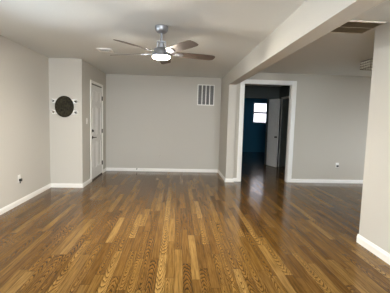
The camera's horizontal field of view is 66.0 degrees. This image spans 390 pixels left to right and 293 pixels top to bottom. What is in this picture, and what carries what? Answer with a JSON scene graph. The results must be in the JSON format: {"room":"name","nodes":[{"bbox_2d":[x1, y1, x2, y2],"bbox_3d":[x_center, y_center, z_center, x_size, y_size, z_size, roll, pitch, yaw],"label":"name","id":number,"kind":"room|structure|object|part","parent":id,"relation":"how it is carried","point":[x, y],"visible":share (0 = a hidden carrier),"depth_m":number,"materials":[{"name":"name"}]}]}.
{"room":"empty living room","nodes":[
{"label":"empty living room","id":0,"kind":"room"},
{"bbox_2d":[0,35,50,208],"bbox_3d":[-2.563,-0.043,1.528,0.120,2.440,8.540,1,5,-3],"label":"wall","id":1,"kind":"structure","parent":0,"point":[24,72],"depth_m":4.67,"materials":[{"name":"grey paint"}]},
{"bbox_2d":[0,183,50,214],"bbox_3d":[-2.525,1.139,1.581,0.014,0.080,8.420,1,5,-3],"label":"baseboard","id":2,"kind":"structure","parent":1,"relation":"attached to","point":[33,194],"depth_m":4.73,"materials":[{"name":"white wood"}]},
{"bbox_2d":[48,58,83,183],"bbox_3d":[-2.446,-0.429,5.734,0.601,2.440,0.120,1,5,-3],"label":"wall","id":3,"kind":"structure","parent":0,"point":[66,75],"depth_m":5.68,"materials":[{"name":"grey paint"}]},
{"bbox_2d":[51,96,77,116],"bbox_3d":[-2.451,-0.748,5.626,0.502,0.400,0.033,1,5,-3],"label":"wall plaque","id":4,"kind":"object","parent":3,"relation":"attached to","point":[64,106],"visible":1,"depth_m":5.62,"materials":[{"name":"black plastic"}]},
{"bbox_2d":[51,183,82,187],"bbox_3d":[-2.460,0.752,5.777,0.601,0.080,0.014,1,5,-3],"label":"baseboard","id":5,"kind":"structure","parent":3,"relation":"attached to","point":[55,185],"depth_m":5.77,"materials":[{"name":"white wood"}]},
{"bbox_2d":[84,61,105,181],"bbox_3d":[-2.260,-0.513,6.698,0.120,2.440,1.791,1,5,-3],"label":"wall","id":6,"kind":"structure","parent":0,"point":[92,73],"depth_m":6.14,"materials":[{"name":"grey paint"}]},
{"bbox_2d":[83,178,90,187],"bbox_3d":[-2.183,0.733,6.065,0.014,0.080,0.530,1,5,-3],"label":"baseboard","id":7,"kind":"structure","parent":6,"relation":"attached to","point":[87,182],"depth_m":6.03,"materials":[{"name":"white wood"}]},
{"bbox_2d":[90,80,102,181],"bbox_3d":[-2.198,-0.357,6.746,0.018,2.123,1.030,1,5,-3],"label":"door frame","id":8,"kind":"structure","parent":6,"relation":"attached to","point":[91,81],"depth_m":6.29,"materials":[{"name":"white wood"}]},
{"bbox_2d":[92,84,102,178],"bbox_3d":[-2.198,-0.343,6.752,0.114,2.039,0.905,1,5,-3],"label":"door","id":9,"kind":"structure","parent":6,"relation":"in","point":[97,98],"depth_m":6.75,"materials":[{"name":"white wood"}]},
{"bbox_2d":[106,74,221,168],"bbox_3d":[-0.782,-0.568,7.740,3.194,2.440,0.120,1,5,-3],"label":"wall","id":10,"kind":"structure","parent":0,"point":[147,116],"depth_m":7.67,"materials":[{"name":"grey paint"}]},
{"bbox_2d":[106,168,217,172],"bbox_3d":[-0.836,0.612,7.780,2.876,0.080,0.014,1,5,-3],"label":"baseboard","id":11,"kind":"structure","parent":10,"relation":"attached to","point":[107,169],"depth_m":7.77,"materials":[{"name":"white wood"}]},
{"bbox_2d":[197,84,214,105],"bbox_3d":[0.278,-1.314,7.663,0.435,0.527,0.014,1,5,-3],"label":"air vent","id":12,"kind":"object","parent":10,"relation":"in","point":[205,93],"visible":1,"depth_m":7.66,"materials":[{"name":"white plastic"}]},
{"bbox_2d":[0,152,389,292],"bbox_3d":[1.254,0.977,5.447,9.200,0.100,16.300,1,5,-3],"label":"floor","id":13,"kind":"structure","parent":0,"point":[123,231],"depth_m":3.49,"materials":[{"name":"brown wood"}]},
{"bbox_2d":[0,0,389,86],"bbox_3d":[1.326,-1.577,5.210,9.200,0.150,16.300,1,5,-3],"label":"ceiling","id":14,"kind":"structure","parent":0,"point":[226,30],"depth_m":3.77,"materials":[{"name":"white paint"}]},
{"bbox_2d":[96,48,113,52],"bbox_3d":[-1.430,-1.532,4.783,0.230,0.013,0.250,1,5,-3],"label":"ceiling vent","id":15,"kind":"object","parent":14,"relation":"in","point":[109,50],"visible":1,"depth_m":4.77,"materials":[{"name":"white plastic"}]},
{"bbox_2d":[113,24,214,63],"bbox_3d":[-0.384,-1.208,3.530,1.277,0.368,1.242,1,5,-3],"label":"ceiling fan","id":16,"kind":"object","parent":14,"relation":"hanging from","point":[161,53],"visible":1,"depth_m":3.42,"materials":[{"name":"silver metal"}]},
{"bbox_3d":[-0.637,-1.065,3.158,0.138,0.006,0.495,21,15,33],"label":"blade","id":17,"kind":"part","parent":16,"relation":"part of","materials":[{"name":"brown wood"}]},
{"bbox_2d":[153,55,169,59],"bbox_3d":[-0.395,-1.035,3.502,0.198,0.028,0.198,1,5,-3],"label":"light","id":18,"kind":"object","parent":16,"relation":"attached to","point":[160,57],"depth_m":3.44,"materials":[{"name":"white glass"}]},
{"bbox_3d":[-0.395,-1.128,3.912,0.138,0.006,0.495,-11,5,1],"label":"blade","id":19,"kind":"part","parent":16,"relation":"part of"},
{"bbox_3d":[-0.146,-1.051,3.162,0.138,0.006,0.495,14,-3,-37],"label":"blade","id":20,"kind":"part","parent":16,"relation":"part of","materials":[{"name":"brown wood"}]},
{"bbox_3d":[0.003,-1.090,3.628,0.495,0.006,0.138,0,-7,-18],"label":"blade","id":21,"kind":"part","parent":16,"relation":"part of","materials":[{"name":"brown wood"}]},
{"bbox_2d":[229,0,385,84],"bbox_3d":[1.092,-1.060,1.950,0.170,0.290,9.148,1,5,-3],"label":"beam","id":22,"kind":"structure","parent":14,"relation":"attached to","point":[313,19],"depth_m":2.80,"materials":[{"name":"grey paint"}]},
{"bbox_2d":[331,20,385,33],"bbox_3d":[1.680,-1.306,3.284,0.568,0.014,0.410,1,5,-3],"label":"ceiling vent","id":23,"kind":"object","parent":14,"relation":"in","point":[352,26],"visible":0.57,"depth_m":3.26,"materials":[{"name":"beige metal"}]},
{"bbox_3d":[1.679,-1.317,3.384,0.535,0.010,0.187,1,5,-3],"label":"louvre panel","id":24,"kind":"part","parent":23,"relation":"part of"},
{"bbox_3d":[1.691,-1.299,3.187,0.535,0.010,0.186,1,5,-3],"label":"louvre panel","id":25,"kind":"part","parent":23,"relation":"part of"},
{"bbox_2d":[360,59,372,69],"bbox_3d":[2.981,-1.367,5.014,0.306,0.140,0.305,1,5,-3],"label":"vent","id":26,"kind":"object","parent":14,"relation":"attached to","point":[367,64],"visible":0.46,"depth_m":5.00,"materials":[{"name":"silver metal"}]},
{"bbox_2d":[218,71,236,178],"bbox_3d":[0.765,-0.474,7.183,0.170,2.440,1.183,1,5,-3],"label":"wall","id":27,"kind":"structure","parent":0,"point":[228,91],"depth_m":6.68,"materials":[{"name":"grey paint"}]},
{"bbox_2d":[218,170,225,181],"bbox_3d":[0.641,0.699,7.279,0.014,0.080,1.197,1,5,-3],"label":"baseboard","id":28,"kind":"structure","parent":27,"relation":"attached to","point":[219,172],"depth_m":7.10,"materials":[{"name":"white wood"}]},
{"bbox_2d":[242,98,266,149],"bbox_3d":[2.137,-0.990,13.170,4.000,2.440,0.120,1,5,-3],"label":"wall","id":29,"kind":"structure","parent":0,"point":[253,133],"depth_m":13.16,"materials":[{"name":"blue paint"}]},
{"bbox_2d":[242,150,264,151],"bbox_3d":[2.108,0.191,13.212,4.000,0.080,0.014,1,5,-3],"label":"baseboard","id":30,"kind":"structure","parent":29,"relation":"attached to","point":[242,150],"depth_m":13.24,"materials":[{"name":"blue paint"}]},
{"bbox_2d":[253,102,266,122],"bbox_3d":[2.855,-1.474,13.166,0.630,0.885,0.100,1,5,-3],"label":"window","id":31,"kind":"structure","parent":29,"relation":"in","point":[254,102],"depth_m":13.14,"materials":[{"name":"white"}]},
{"bbox_2d":[245,86,279,164],"bbox_3d":[1.653,-0.650,9.351,1.849,2.440,0.120,1,5,-3],"label":"wall","id":32,"kind":"structure","parent":0,"point":[274,92],"depth_m":9.22,"materials":[{"name":"grey paint"}]},
{"bbox_2d":[244,96,270,164],"bbox_3d":[1.847,-0.487,9.309,0.910,2.135,0.016,1,5,-3],"label":"door frame","id":33,"kind":"structure","parent":32,"relation":"attached to","point":[266,97],"depth_m":9.24,"materials":[{"name":"grey paint"}]},
{"bbox_2d":[266,99,279,166],"bbox_3d":[2.335,-0.412,9.079,0.098,2.030,0.500,0,6,-21],"label":"door","id":34,"kind":"structure","parent":32,"relation":"in","point":[274,104],"depth_m":9.05,"materials":[{"name":"white wood"}]},
{"bbox_2d":[277,86,289,166],"bbox_3d":[2.696,-0.513,8.192,0.100,2.440,2.569,1,5,-3],"label":"wall","id":35,"kind":"structure","parent":0,"point":[284,90],"depth_m":9.07,"materials":[{"name":"grey paint"}]},
{"bbox_2d":[278,96,288,166],"bbox_3d":[2.611,-0.382,8.592,0.016,2.100,1.070,1,5,-3],"label":"door frame","id":36,"kind":"structure","parent":35,"relation":"attached to","point":[286,97],"depth_m":9.06,"materials":[{"name":"white wood"}]},
{"bbox_2d":[282,99,288,165],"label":"door","id":37,"kind":"structure","parent":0,"point":[287,100],"depth_m":9.17,"materials":[{"name":"grey paint"}]},
{"bbox_2d":[233,73,370,183],"bbox_3d":[3.087,-0.380,6.868,4.432,2.440,0.134,1,5,-3],"label":"wall","id":38,"kind":"structure","parent":0,"point":[332,111],"depth_m":6.80,"materials":[{"name":"beige paint"}]},
{"bbox_2d":[237,79,296,181],"bbox_3d":[1.598,-0.335,6.785,1.265,2.283,0.140,1,5,-3],"label":"door frame","id":39,"kind":"structure","parent":38,"relation":"attached to","point":[293,89],"depth_m":6.71,"materials":[{"name":"white wood"}]},
{"bbox_2d":[359,21,389,253],"bbox_3d":[2.173,0.186,0.483,0.120,2.440,5.876,1,5,-3],"label":"wall","id":40,"kind":"structure","parent":0,"point":[374,226],"depth_m":3.19,"materials":[{"name":"grey paint"}]},
{"bbox_2d":[356,234,389,264],"bbox_3d":[2.074,1.348,0.594,0.014,0.100,5.890,1,5,-3],"label":"baseboard","id":41,"kind":"structure","parent":40,"relation":"attached to","point":[362,241],"depth_m":3.21,"materials":[{"name":"white wood"}]},
{"label":"outside","id":42,"kind":"structure","parent":0,"visible":0},
{"bbox_2d":[254,103,265,121],"bbox_3d":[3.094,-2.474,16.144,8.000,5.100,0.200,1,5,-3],"label":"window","id":43,"kind":"structure","parent":42,"point":[258,117],"depth_m":16.13,"materials":[{"name":"glass"}]}
]}

